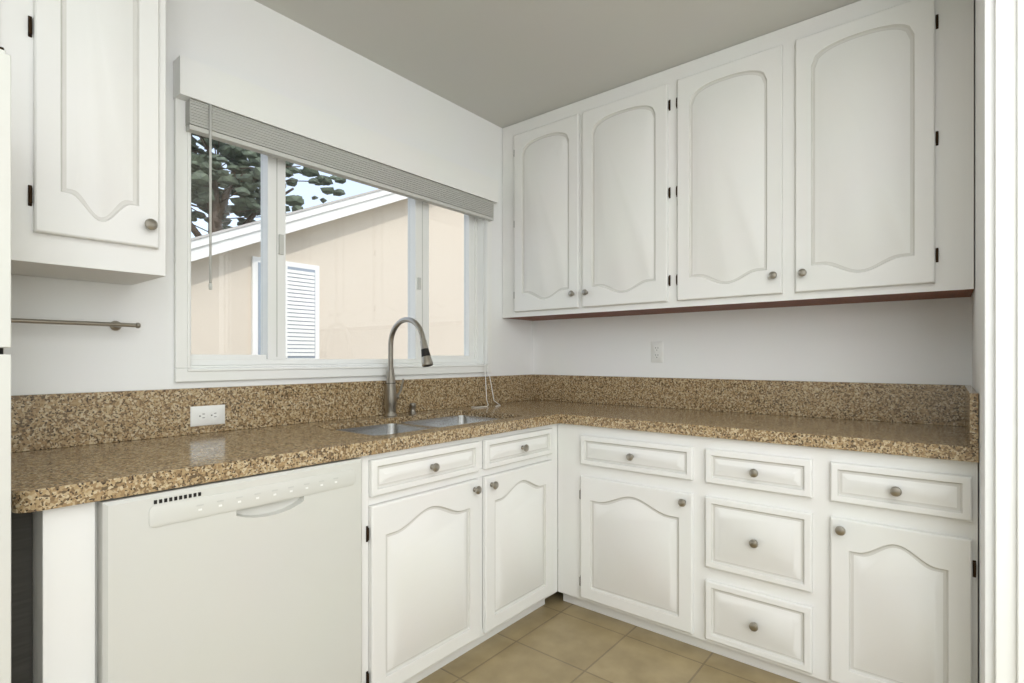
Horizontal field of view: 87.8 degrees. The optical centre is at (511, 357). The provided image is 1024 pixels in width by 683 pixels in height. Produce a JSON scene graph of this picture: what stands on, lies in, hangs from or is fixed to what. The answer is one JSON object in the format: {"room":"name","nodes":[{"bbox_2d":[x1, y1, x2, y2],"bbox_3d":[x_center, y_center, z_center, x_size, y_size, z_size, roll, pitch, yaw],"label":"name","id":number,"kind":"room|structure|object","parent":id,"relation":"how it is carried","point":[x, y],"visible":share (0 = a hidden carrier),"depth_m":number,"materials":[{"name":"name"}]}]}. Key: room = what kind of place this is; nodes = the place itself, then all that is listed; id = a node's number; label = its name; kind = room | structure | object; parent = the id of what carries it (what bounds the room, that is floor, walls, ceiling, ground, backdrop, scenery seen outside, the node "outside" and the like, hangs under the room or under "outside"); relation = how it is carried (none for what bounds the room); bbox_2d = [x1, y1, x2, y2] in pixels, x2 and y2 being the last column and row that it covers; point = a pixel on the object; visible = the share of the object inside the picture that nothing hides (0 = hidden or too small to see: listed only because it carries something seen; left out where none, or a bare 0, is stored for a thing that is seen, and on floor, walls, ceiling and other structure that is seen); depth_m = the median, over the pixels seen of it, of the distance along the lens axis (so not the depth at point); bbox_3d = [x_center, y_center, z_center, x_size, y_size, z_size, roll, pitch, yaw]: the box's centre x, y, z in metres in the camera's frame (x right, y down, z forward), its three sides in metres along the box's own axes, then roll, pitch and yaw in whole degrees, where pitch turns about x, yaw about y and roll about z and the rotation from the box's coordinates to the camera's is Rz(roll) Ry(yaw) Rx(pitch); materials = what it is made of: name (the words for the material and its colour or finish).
{"room":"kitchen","nodes":[
{"label":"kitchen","id":0,"kind":"room"},
{"bbox_2d":[4,0,532,394],"bbox_3d":[-1.014,-0.093,2.158,0.150,2.580,3.750,0,0,39],"label":"wall","id":1,"kind":"structure","parent":0,"point":[256,43],"depth_m":1.99,"materials":[{"name":"paint"}]},
{"bbox_2d":[11,318,140,330],"bbox_3d":[-1.353,-0.103,1.558,0.083,0.031,0.432,0,0,39],"label":"towel rail","id":2,"kind":"object","parent":1,"relation":"attached to","point":[115,325],"visible":1,"depth_m":1.58,"materials":[{"name":"silver metal"}]},
{"bbox_2d":[0,0,165,284],"bbox_3d":[-1.239,-0.809,1.502,0.327,1.142,0.370,0,0,39],"label":"upper cabinet","id":3,"kind":"object","parent":1,"relation":"attached to","point":[88,140],"visible":0.92,"depth_m":1.39,"materials":[{"name":"paint"}]},
{"bbox_2d":[174,98,491,381],"bbox_3d":[-0.682,-0.468,2.506,0.124,1.106,1.646,0,0,39],"label":"window","id":4,"kind":"structure","parent":1,"relation":"in","point":[273,317],"depth_m":2.19,"materials":[{"name":"white plastic"}]},
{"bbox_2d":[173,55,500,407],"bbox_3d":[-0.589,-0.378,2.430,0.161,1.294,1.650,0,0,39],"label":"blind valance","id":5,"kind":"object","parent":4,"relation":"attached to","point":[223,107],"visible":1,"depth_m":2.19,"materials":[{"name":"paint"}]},
{"bbox_2d":[254,0,859,127],"bbox_3d":[0.825,-1.433,0.655,4.900,0.100,3.750,0,0,39],"label":"ceiling","id":6,"kind":"structure","parent":0,"point":[503,63],"depth_m":2.30,"materials":[{"name":"paint"}]},
{"bbox_2d":[417,591,799,682],"bbox_3d":[0.825,1.247,0.655,4.900,0.100,3.750,0,0,39],"label":"floor","id":7,"kind":"structure","parent":0,"point":[555,638],"depth_m":2.12,"materials":[{"name":"tile"}]},
{"bbox_2d":[0,49,10,682],"bbox_3d":[-1.399,0.321,0.882,0.768,1.752,0.747,0,0,39],"label":"fridge","id":8,"kind":"object","parent":7,"relation":"on","point":[5,368],"visible":1,"depth_m":0.95,"materials":[{"name":"white metal"}]},
{"bbox_2d":[95,457,361,682],"bbox_3d":[-0.919,0.757,1.617,0.622,0.880,0.675,0,0,39],"label":"dishwasher","id":9,"kind":"object","parent":7,"relation":"on","point":[256,578],"visible":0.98,"depth_m":1.38,"materials":[{"name":"white plastic"}]},
{"bbox_2d":[11,424,557,682],"bbox_3d":[-0.616,0.756,2.002,0.656,0.881,1.972,0,0,39],"label":"base cabinet","id":10,"kind":"object","parent":7,"relation":"on","point":[459,548],"visible":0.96,"depth_m":1.89,"materials":[{"name":"paint"}]},
{"bbox_2d":[11,374,566,512],"bbox_3d":[-0.428,0.211,2.252,0.634,0.207,2.558,0,0,39],"label":"countertop","id":11,"kind":"structure","parent":10,"relation":"on","point":[69,449],"depth_m":1.73,"materials":[{"name":"stone"}]},
{"bbox_2d":[190,405,224,426],"bbox_3d":[-1.089,0.207,1.907,0.007,0.070,0.115,0,0,39],"label":"outlet","id":12,"kind":"object","parent":11,"relation":"attached to","point":[207,415],"visible":1,"depth_m":1.90,"materials":[{"name":"white plastic"}]},
{"bbox_2d":[384,317,432,416],"bbox_3d":[-0.425,0.043,2.429,0.306,0.451,0.180,0,0,39],"label":"faucet","id":13,"kind":"object","parent":11,"relation":"on","point":[391,397],"visible":1,"depth_m":2.44,"materials":[{"name":"silver metal"}]},
{"bbox_2d":[338,415,498,492],"bbox_3d":[-0.363,0.394,2.284,0.407,0.200,0.827,0,0,39],"label":"sink","id":14,"kind":"object","parent":11,"relation":"in","point":[395,428],"visible":0.12,"depth_m":2.37,"materials":[{"name":"silver metal"}]},
{"bbox_2d":[558,423,693,645],"bbox_3d":[0.676,0.756,2.594,0.693,0.880,0.626,0,0,39],"label":"base cabinet","id":15,"kind":"object","parent":7,"relation":"on","point":[626,497],"depth_m":2.33,"materials":[{"name":"paint"}]},
{"bbox_2d":[694,436,813,682],"bbox_3d":[1.111,0.756,2.239,0.430,0.880,0.626,0,0,39],"label":"base cabinet","id":16,"kind":"object","parent":7,"relation":"on","point":[802,564],"depth_m":2.00,"materials":[{"name":"paint"}]},
{"bbox_2d":[559,375,978,462],"bbox_3d":[1.017,0.211,2.313,1.500,0.207,0.634,0,0,39],"label":"countertop","id":17,"kind":"structure","parent":16,"relation":"on","point":[935,421],"depth_m":2.29,"materials":[{"name":"stone"}]},
{"bbox_2d":[814,447,977,682],"bbox_3d":[1.438,0.756,1.972,0.414,0.880,0.626,0,0,39],"label":"base cabinet","id":18,"kind":"object","parent":7,"relation":"on","point":[896,536],"depth_m":1.73,"materials":[{"name":"paint"}]},
{"bbox_2d":[533,295,971,385],"bbox_3d":[2.022,-0.093,2.001,4.750,2.580,0.150,0,0,39],"label":"wall","id":19,"kind":"structure","parent":0,"point":[926,341],"depth_m":2.52,"materials":[{"name":"paint"}]},
{"bbox_2d":[502,70,685,320],"bbox_3d":[0.445,-0.809,2.978,1.067,1.142,0.327,0,0,39],"label":"upper cabinet","id":20,"kind":"object","parent":19,"relation":"attached to","point":[584,181],"depth_m":2.81,"materials":[{"name":"paint"}]},
{"bbox_2d":[651,341,662,362],"bbox_3d":[0.792,-0.031,2.905,0.070,0.115,0.007,0,0,39],"label":"outlet","id":21,"kind":"object","parent":19,"relation":"attached to","point":[656,351],"visible":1,"depth_m":2.90,"materials":[{"name":"white plastic"}]},
{"bbox_2d":[666,0,973,311],"bbox_3d":[1.276,-0.809,2.299,1.079,1.142,0.327,0,0,39],"label":"upper cabinet","id":22,"kind":"object","parent":19,"relation":"attached to","point":[827,158],"depth_m":2.11,"materials":[{"name":"paint"}]},
{"bbox_2d":[972,0,1023,682],"bbox_3d":[1.565,-0.093,1.677,0.150,2.580,0.930,0,0,39],"label":"door frame","id":23,"kind":"structure","parent":0,"point":[998,339],"depth_m":1.36,"materials":[{"name":"paint"}]},
{"label":"outside","id":24,"kind":"structure","parent":0,"visible":0},
{"bbox_3d":[-11.542,1.267,12.989,29.840,0.100,28.000,0,0,39],"label":"ground","id":25,"kind":"structure","parent":24,"visible":0},
{"bbox_2d":[191,133,345,236],"bbox_3d":[-5.808,-2.180,10.765,3.512,6.979,5.477,0,0,39],"label":"tree","id":26,"kind":"object","parent":25,"relation":"on","point":[235,178],"depth_m":10.69,"materials":[{"name":"green plant"}]},
{"bbox_2d":[191,189,463,358],"bbox_3d":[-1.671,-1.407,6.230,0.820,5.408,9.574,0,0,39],"label":"house","id":27,"kind":"structure","parent":25,"relation":"on","point":[349,242],"depth_m":5.70,"materials":[{"name":"beige paint"}]}
]}

